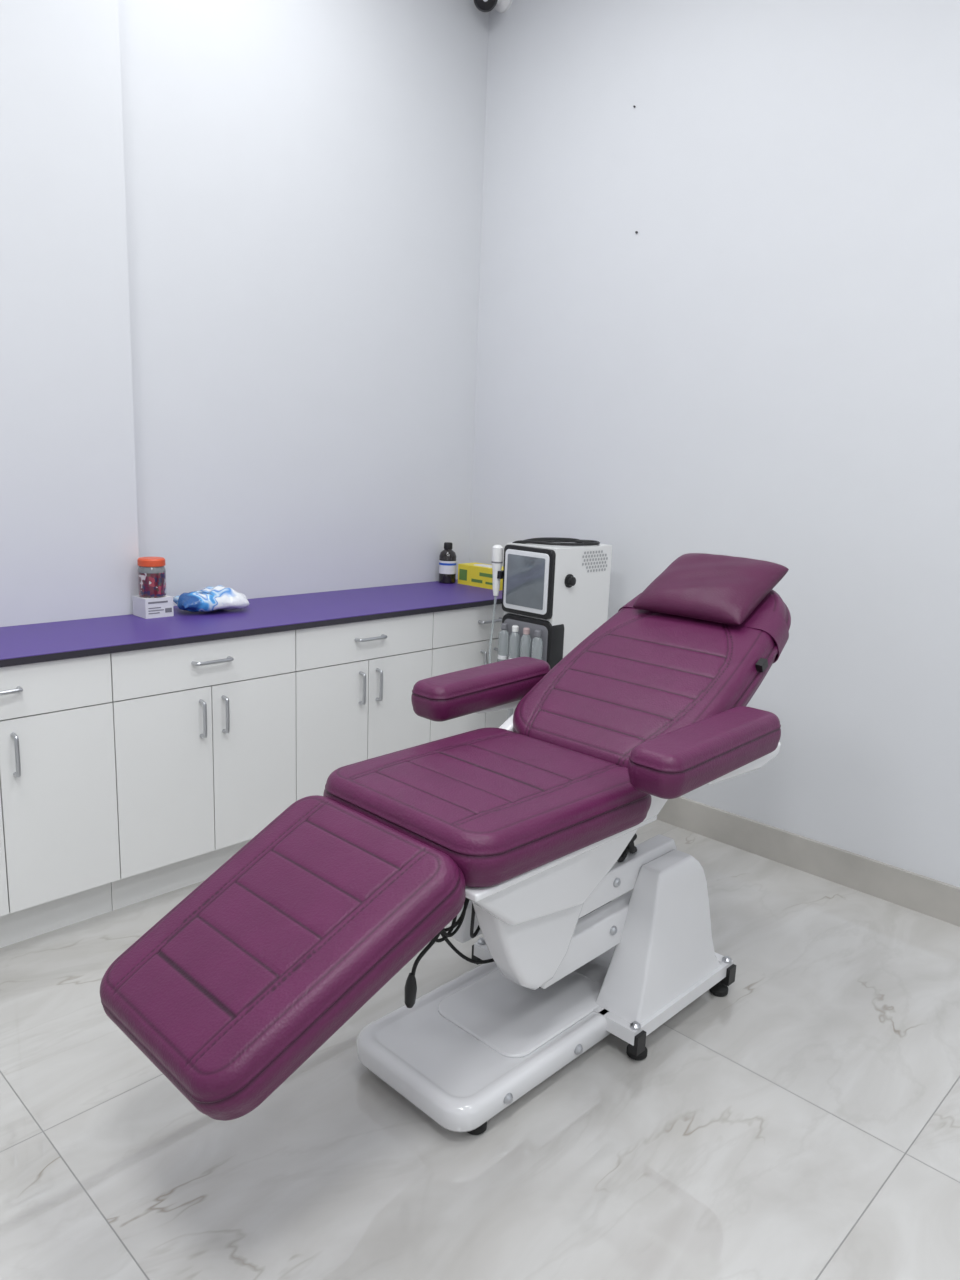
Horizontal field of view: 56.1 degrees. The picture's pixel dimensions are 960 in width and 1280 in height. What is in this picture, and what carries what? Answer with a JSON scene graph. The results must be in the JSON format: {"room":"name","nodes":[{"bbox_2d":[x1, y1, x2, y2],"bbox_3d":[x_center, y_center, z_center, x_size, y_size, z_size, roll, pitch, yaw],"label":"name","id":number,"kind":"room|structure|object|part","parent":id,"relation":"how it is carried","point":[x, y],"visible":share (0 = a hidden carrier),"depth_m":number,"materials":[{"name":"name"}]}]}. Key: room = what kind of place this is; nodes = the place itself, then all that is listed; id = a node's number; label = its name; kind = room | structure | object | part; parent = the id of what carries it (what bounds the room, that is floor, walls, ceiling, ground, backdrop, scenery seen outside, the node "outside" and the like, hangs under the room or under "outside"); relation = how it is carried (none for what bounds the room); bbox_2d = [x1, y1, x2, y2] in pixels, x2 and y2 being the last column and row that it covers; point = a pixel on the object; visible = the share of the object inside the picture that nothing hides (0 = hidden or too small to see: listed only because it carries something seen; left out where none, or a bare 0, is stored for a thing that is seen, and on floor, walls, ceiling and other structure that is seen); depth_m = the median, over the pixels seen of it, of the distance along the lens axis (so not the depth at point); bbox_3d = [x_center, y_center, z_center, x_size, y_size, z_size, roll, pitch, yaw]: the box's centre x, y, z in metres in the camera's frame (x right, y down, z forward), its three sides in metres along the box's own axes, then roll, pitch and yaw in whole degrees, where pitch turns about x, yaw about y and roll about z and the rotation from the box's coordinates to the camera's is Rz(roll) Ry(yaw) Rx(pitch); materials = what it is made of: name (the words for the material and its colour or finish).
{"room":"examination room","nodes":[
{"label":"examination room","id":0,"kind":"room"},
{"bbox_2d":[118,0,488,605],"bbox_3d":[-1.770,-0.895,2.533,0.100,3.520,5.100,13,16,43],"label":"wall","id":1,"kind":"structure","parent":0,"point":[304,178],"depth_m":3.49,"materials":[{"name":"paint"}]},
{"bbox_2d":[0,0,138,626],"bbox_3d":[-2.300,-0.783,1.872,0.080,3.520,3.200,13,16,43],"label":"wall","id":2,"kind":"structure","parent":1,"relation":"attached to","point":[69,548],"depth_m":2.81,"materials":[{"name":"paint"}]},
{"bbox_2d":[0,820,959,1279],"bbox_3d":[-0.054,1.290,1.188,5.100,0.100,5.100,13,16,43],"label":"floor","id":3,"kind":"structure","parent":0,"point":[801,1121],"depth_m":1.95,"materials":[{"name":"tile"}]},
{"bbox_2d":[0,653,119,947],"bbox_3d":[-1.467,0.458,2.633,0.471,0.852,0.640,13,16,43],"label":"base cabinet","id":4,"kind":"object","parent":3,"relation":"on","point":[59,840],"visible":1,"depth_m":2.60,"materials":[{"name":"white laminate"}]},
{"bbox_3d":[-1.442,0.517,2.390,0.018,0.564,0.318,13,16,43],"label":"door","id":5,"kind":"part","parent":4,"relation":"part of","materials":[{"name":"white laminate"}]},
{"bbox_3d":[-1.298,0.142,2.413,0.034,0.012,0.137,13,16,43],"label":"handle","id":6,"kind":"part","parent":4,"relation":"part of","materials":[{"name":"metal"}]},
{"bbox_3d":[-1.277,0.319,2.478,0.033,0.127,0.012,13,16,43],"label":"handle","id":7,"kind":"part","parent":4,"relation":"part of","materials":[{"name":"metal"}]},
{"bbox_3d":[-1.316,0.147,2.432,0.018,0.146,0.638,13,16,43],"label":"drawer","id":8,"kind":"part","parent":4,"relation":"part of","materials":[{"name":"white laminate"}]},
{"bbox_2d":[110,630,295,910],"bbox_3d":[-1.018,0.384,3.086,0.471,0.852,0.640,13,16,43],"label":"base cabinet","id":9,"kind":"object","parent":3,"relation":"on","point":[205,731],"visible":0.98,"depth_m":2.91,"materials":[{"name":"white laminate"}]},
{"bbox_3d":[-0.992,0.443,2.843,0.018,0.564,0.318,13,16,43],"label":"door","id":10,"kind":"part","parent":9,"relation":"part of","materials":[{"name":"white laminate"}]},
{"bbox_3d":[-0.866,0.073,2.885,0.018,0.146,0.638,13,16,43],"label":"drawer","id":11,"kind":"part","parent":9,"relation":"part of","materials":[{"name":"white laminate"}]},
{"bbox_3d":[-0.883,0.254,2.875,0.033,0.127,0.012,13,16,43],"label":"handle","id":12,"kind":"part","parent":9,"relation":"part of","materials":[{"name":"metal"}]},
{"bbox_3d":[-0.848,0.068,2.866,0.034,0.012,0.137,13,16,43],"label":"handle","id":13,"kind":"part","parent":9,"relation":"part of","materials":[{"name":"metal"}]},
{"bbox_3d":[-0.827,0.244,2.931,0.033,0.127,0.012,13,16,43],"label":"handle","id":14,"kind":"part","parent":9,"relation":"part of","materials":[{"name":"metal"}]},
{"bbox_3d":[-0.767,0.406,3.069,0.018,0.564,0.318,13,16,43],"label":"door","id":15,"kind":"part","parent":9,"relation":"part of","materials":[{"name":"white laminate"}]},
{"bbox_2d":[295,612,432,800],"bbox_3d":[-0.568,0.309,3.539,0.471,0.852,0.640,13,16,43],"label":"base cabinet","id":16,"kind":"object","parent":3,"relation":"on","point":[355,681],"visible":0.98,"depth_m":3.33,"materials":[{"name":"white laminate"}]},
{"bbox_3d":[-0.543,0.369,3.296,0.018,0.564,0.318,13,16,43],"label":"door","id":17,"kind":"part","parent":16,"relation":"part of","materials":[{"name":"white laminate"}]},
{"bbox_3d":[-0.434,0.180,3.328,0.033,0.127,0.012,13,16,43],"label":"handle","id":18,"kind":"part","parent":16,"relation":"part of","materials":[{"name":"metal"}]},
{"bbox_3d":[-0.417,-0.002,3.338,0.018,0.146,0.638,13,16,43],"label":"drawer","id":19,"kind":"part","parent":16,"relation":"part of","materials":[{"name":"white laminate"}]},
{"bbox_3d":[-0.399,-0.006,3.319,0.034,0.012,0.137,13,16,43],"label":"handle","id":20,"kind":"part","parent":16,"relation":"part of","materials":[{"name":"metal"}]},
{"bbox_3d":[-0.378,0.170,3.384,0.033,0.127,0.012,13,16,43],"label":"handle","id":21,"kind":"part","parent":16,"relation":"part of","materials":[{"name":"metal"}]},
{"bbox_3d":[-0.318,0.332,3.522,0.018,0.564,0.318,13,16,43],"label":"door","id":22,"kind":"part","parent":16,"relation":"part of","materials":[{"name":"white laminate"}]},
{"bbox_2d":[100,589,790,1134],"bbox_3d":[0.095,0.473,2.182,0.858,1.118,1.896,13,16,43],"label":"chair","id":23,"kind":"object","parent":3,"relation":"on","point":[520,834],"visible":0.94,"depth_m":1.98,"materials":[{"name":"leather"}]},
{"bbox_3d":[0.129,0.684,2.467,0.050,0.100,0.539,13,16,43],"label":"lift arm","id":24,"kind":"part","parent":23,"relation":"part of","materials":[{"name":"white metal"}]},
{"bbox_3d":[0.014,0.133,2.546,0.134,0.109,0.483,13,16,43],"label":"armrest","id":25,"kind":"part","parent":23,"relation":"part of","materials":[{"name":"leather"}]},
{"bbox_2d":[357,962,610,1131],"bbox_3d":[0.039,0.963,2.236,0.402,0.063,0.617,13,16,43],"label":"base","id":26,"kind":"object","parent":23,"relation":"attached to","point":[471,1046],"depth_m":2.15,"materials":[{"name":"white plastic"}]},
{"bbox_3d":[0.018,0.355,2.077,0.560,0.120,0.612,13,16,43],"label":"seat","id":27,"kind":"part","parent":23,"relation":"part of","materials":[{"name":"leather"}]},
{"bbox_3d":[0.076,0.261,2.470,0.040,0.139,0.265,13,16,43],"label":"hinge plate","id":28,"kind":"part","parent":23,"relation":"part of","materials":[{"name":"white plastic"}]},
{"bbox_3d":[0.119,0.656,2.042,0.085,0.261,0.344,13,16,43],"label":"motor","id":29,"kind":"part","parent":23,"relation":"part of","materials":[{"name":"white plastic"}]},
{"bbox_3d":[0.322,0.728,2.283,0.050,0.100,0.539,13,16,43],"label":"lift arm","id":30,"kind":"part","parent":23,"relation":"part of","materials":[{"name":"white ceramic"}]},
{"bbox_3d":[0.326,0.601,2.257,0.050,0.090,0.539,13,16,43],"label":"lift arm","id":31,"kind":"part","parent":23,"relation":"part of","materials":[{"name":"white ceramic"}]},
{"bbox_3d":[0.502,0.085,2.515,0.577,0.458,0.766,13,16,43],"label":"backrest","id":32,"kind":"part","parent":23,"relation":"part of","materials":[{"name":"leather"}]},
{"bbox_3d":[0.426,0.341,2.137,0.040,0.139,0.265,13,16,43],"label":"hinge plate","id":33,"kind":"part","parent":23,"relation":"part of","materials":[{"name":"white plastic"}]},
{"bbox_3d":[0.518,0.246,2.039,0.134,0.109,0.498,13,16,43],"label":"armrest","id":34,"kind":"part","parent":23,"relation":"part of","materials":[{"name":"leather"}]},
{"bbox_2d":[633,553,788,624],"bbox_3d":[0.672,-0.160,2.633,0.353,0.164,0.268,13,16,43],"label":"pillow","id":35,"kind":"object","parent":23,"relation":"on","point":[724,589],"visible":1,"depth_m":2.57,"materials":[{"name":"leather"}]},
{"bbox_2d":[430,604,515,741],"bbox_3d":[-0.119,0.235,3.992,0.471,0.852,0.640,13,16,43],"label":"base cabinet","id":36,"kind":"object","parent":3,"relation":"on","point":[460,637],"visible":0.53,"depth_m":3.71,"materials":[{"name":"white laminate"}]},
{"bbox_3d":[-0.093,0.294,3.749,0.018,0.564,0.318,13,16,43],"label":"door","id":37,"kind":"part","parent":36,"relation":"part of","materials":[{"name":"white laminate"}]},
{"bbox_3d":[0.033,-0.076,3.791,0.018,0.146,0.638,13,16,43],"label":"drawer","id":38,"kind":"part","parent":36,"relation":"part of","materials":[{"name":"white laminate"}]},
{"bbox_3d":[0.016,0.105,3.781,0.033,0.127,0.012,13,16,43],"label":"handle","id":39,"kind":"part","parent":36,"relation":"part of","materials":[{"name":"metal"}]},
{"bbox_3d":[0.051,-0.080,3.772,0.034,0.012,0.137,13,16,43],"label":"handle","id":40,"kind":"part","parent":36,"relation":"part of","materials":[{"name":"metal"}]},
{"bbox_3d":[0.132,0.257,3.975,0.018,0.564,0.318,13,16,43],"label":"door","id":41,"kind":"part","parent":36,"relation":"part of","materials":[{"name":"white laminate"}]},
{"bbox_2d":[488,537,611,718],"bbox_3d":[0.257,0.165,3.649,0.326,1.153,0.445,13,16,43],"label":"machine","id":42,"kind":"object","parent":3,"relation":"on","point":[555,590],"visible":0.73,"depth_m":3.48,"materials":[{"name":"white plastic"}]},
{"bbox_2d":[498,623,508,661],"bbox_3d":[0.092,0.028,3.547,0.043,0.191,0.043,13,16,43],"label":"bottle","id":43,"kind":"object","parent":42,"relation":"on","point":[503,642],"depth_m":3.53,"materials":[{"name":"plastic"}]},
{"bbox_3d":[0.118,0.400,3.679,0.024,0.490,0.024,13,16,43],"label":"trolley post","id":44,"kind":"part","parent":42,"relation":"part of","materials":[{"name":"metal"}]},
{"bbox_2d":[508,625,519,658],"bbox_3d":[0.134,0.038,3.508,0.043,0.191,0.043,13,16,43],"label":"bottle","id":45,"kind":"object","parent":42,"relation":"on","point":[514,640],"depth_m":3.49,"materials":[{"name":"clear plastic"}]},
{"bbox_3d":[0.173,0.032,3.506,0.228,0.205,0.004,13,16,43],"label":"rack panel","id":46,"kind":"part","parent":42,"relation":"part of","materials":[{"name":"grey plastic"}]},
{"bbox_2d":[520,628,531,656],"bbox_3d":[0.175,0.048,3.469,0.043,0.191,0.043,13,16,43],"label":"bottle","id":47,"kind":"object","parent":42,"relation":"on","point":[526,639],"depth_m":3.45,"materials":[{"name":"plastic"}]},
{"bbox_3d":[0.176,-0.225,3.451,0.222,0.231,0.007,13,16,43],"label":"screen frame","id":48,"kind":"part","parent":42,"relation":"part of","materials":[{"name":"white plastic"}]},
{"bbox_2d":[531,630,542,659],"bbox_3d":[0.217,0.057,3.429,0.043,0.191,0.043,13,16,43],"label":"bottle","id":49,"kind":"object","parent":42,"relation":"on","point":[537,642],"depth_m":3.41,"materials":[{"name":"plastic"}]},
{"bbox_3d":[0.287,-0.392,3.587,0.296,0.035,0.021,-4,13,-29],"label":"carry handle","id":50,"kind":"part","parent":42,"relation":"part of","materials":[{"name":"black plastic"}]},
{"bbox_3d":[0.347,-0.224,3.428,0.024,0.052,0.052,13,16,43],"label":"knob","id":51,"kind":"part","parent":42,"relation":"part of","materials":[{"name":"black plastic"}]},
{"bbox_2d":[582,550,607,571],"bbox_3d":[0.452,-0.309,3.532,0.001,0.085,0.164,13,16,43],"label":"vent","id":52,"kind":"object","parent":42,"relation":"attached to","point":[596,550],"depth_m":3.53,"materials":[{"name":"white plastic"}]},
{"bbox_3d":[-1.917,0.532,2.180,0.471,0.852,0.641,13,16,43],"label":"base cabinet","id":53,"kind":"object","parent":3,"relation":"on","visible":0},
{"bbox_2d":[0,579,501,666],"bbox_3d":[-1.019,-0.057,3.053,0.535,0.022,3.306,13,16,43],"label":"countertop","id":54,"kind":"structure","parent":53,"relation":"on","point":[50,641],"depth_m":3.06,"materials":[{"name":"laminate"}]},
{"bbox_2d":[132,595,173,618],"bbox_3d":[-1.129,-0.118,3.109,0.097,0.067,0.100,13,16,43],"label":"carton","id":55,"kind":"object","parent":54,"relation":"on","point":[147,608],"visible":0.98,"depth_m":3.08,"materials":[{"name":"white cardboard"}]},
{"bbox_2d":[137,557,165,597],"bbox_3d":[-1.126,-0.216,3.090,0.091,0.131,0.091,13,16,43],"label":"jar","id":56,"kind":"object","parent":55,"relation":"on","point":[151,570],"visible":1,"depth_m":3.06,"materials":[{"name":"plastic"}]},
{"bbox_3d":[-1.124,-0.267,3.079,0.090,0.026,0.090,13,16,43],"label":"lid","id":57,"kind":"part","parent":56,"relation":"part of","materials":[{"name":"orange plastic"}]},
{"bbox_2d":[173,585,249,611],"bbox_3d":[-0.960,-0.148,3.232,0.261,0.091,0.175,-5,13,-31],"label":"pouch","id":58,"kind":"object","parent":54,"relation":"on","point":[219,597],"visible":1,"depth_m":3.17,"materials":[{"name":"blue plastic"}]},
{"bbox_2d":[439,542,455,583],"bbox_3d":[-0.150,-0.360,4.190,0.081,0.187,0.081,13,16,43],"label":"bottle","id":59,"kind":"object","parent":54,"relation":"on","point":[447,557],"visible":1,"depth_m":4.16,"materials":[{"name":"black plastic"}]},
{"bbox_2d":[458,562,502,590],"bbox_3d":[0.032,-0.294,4.137,0.265,0.093,0.116,13,16,43],"label":"glove box","id":60,"kind":"object","parent":54,"relation":"on","point":[475,574],"visible":0.67,"depth_m":4.11,"materials":[{"name":"yellow cardboard"}]},
{"bbox_3d":[-0.010,-0.286,4.098,0.240,0.050,0.001,13,16,43],"label":"printed panel","id":61,"kind":"part","parent":60,"relation":"part of","materials":[{"name":"yellow cardboard"}]},
{"bbox_2d":[470,0,959,887],"bbox_3d":[1.799,-0.764,2.559,5.000,3.520,0.100,13,16,43],"label":"wall","id":62,"kind":"structure","parent":0,"point":[768,368],"depth_m":3.24,"materials":[{"name":"paint"}]},
{"bbox_2d":[473,0,511,12],"bbox_3d":[0.045,-2.711,3.790,0.108,0.134,0.169,13,16,43],"label":"security camera","id":63,"kind":"object","parent":62,"relation":"attached to","point":[485,6],"visible":1,"depth_m":3.78,"materials":[{"name":"white plastic"}]},
{"bbox_2d":[657,796,959,926],"bbox_3d":[1.872,0.947,2.683,4.300,0.125,0.018,13,16,43],"label":"baseboard","id":64,"kind":"structure","parent":62,"relation":"attached to","point":[922,894],"depth_m":3.27,"materials":[{"name":"stone"}]}
]}

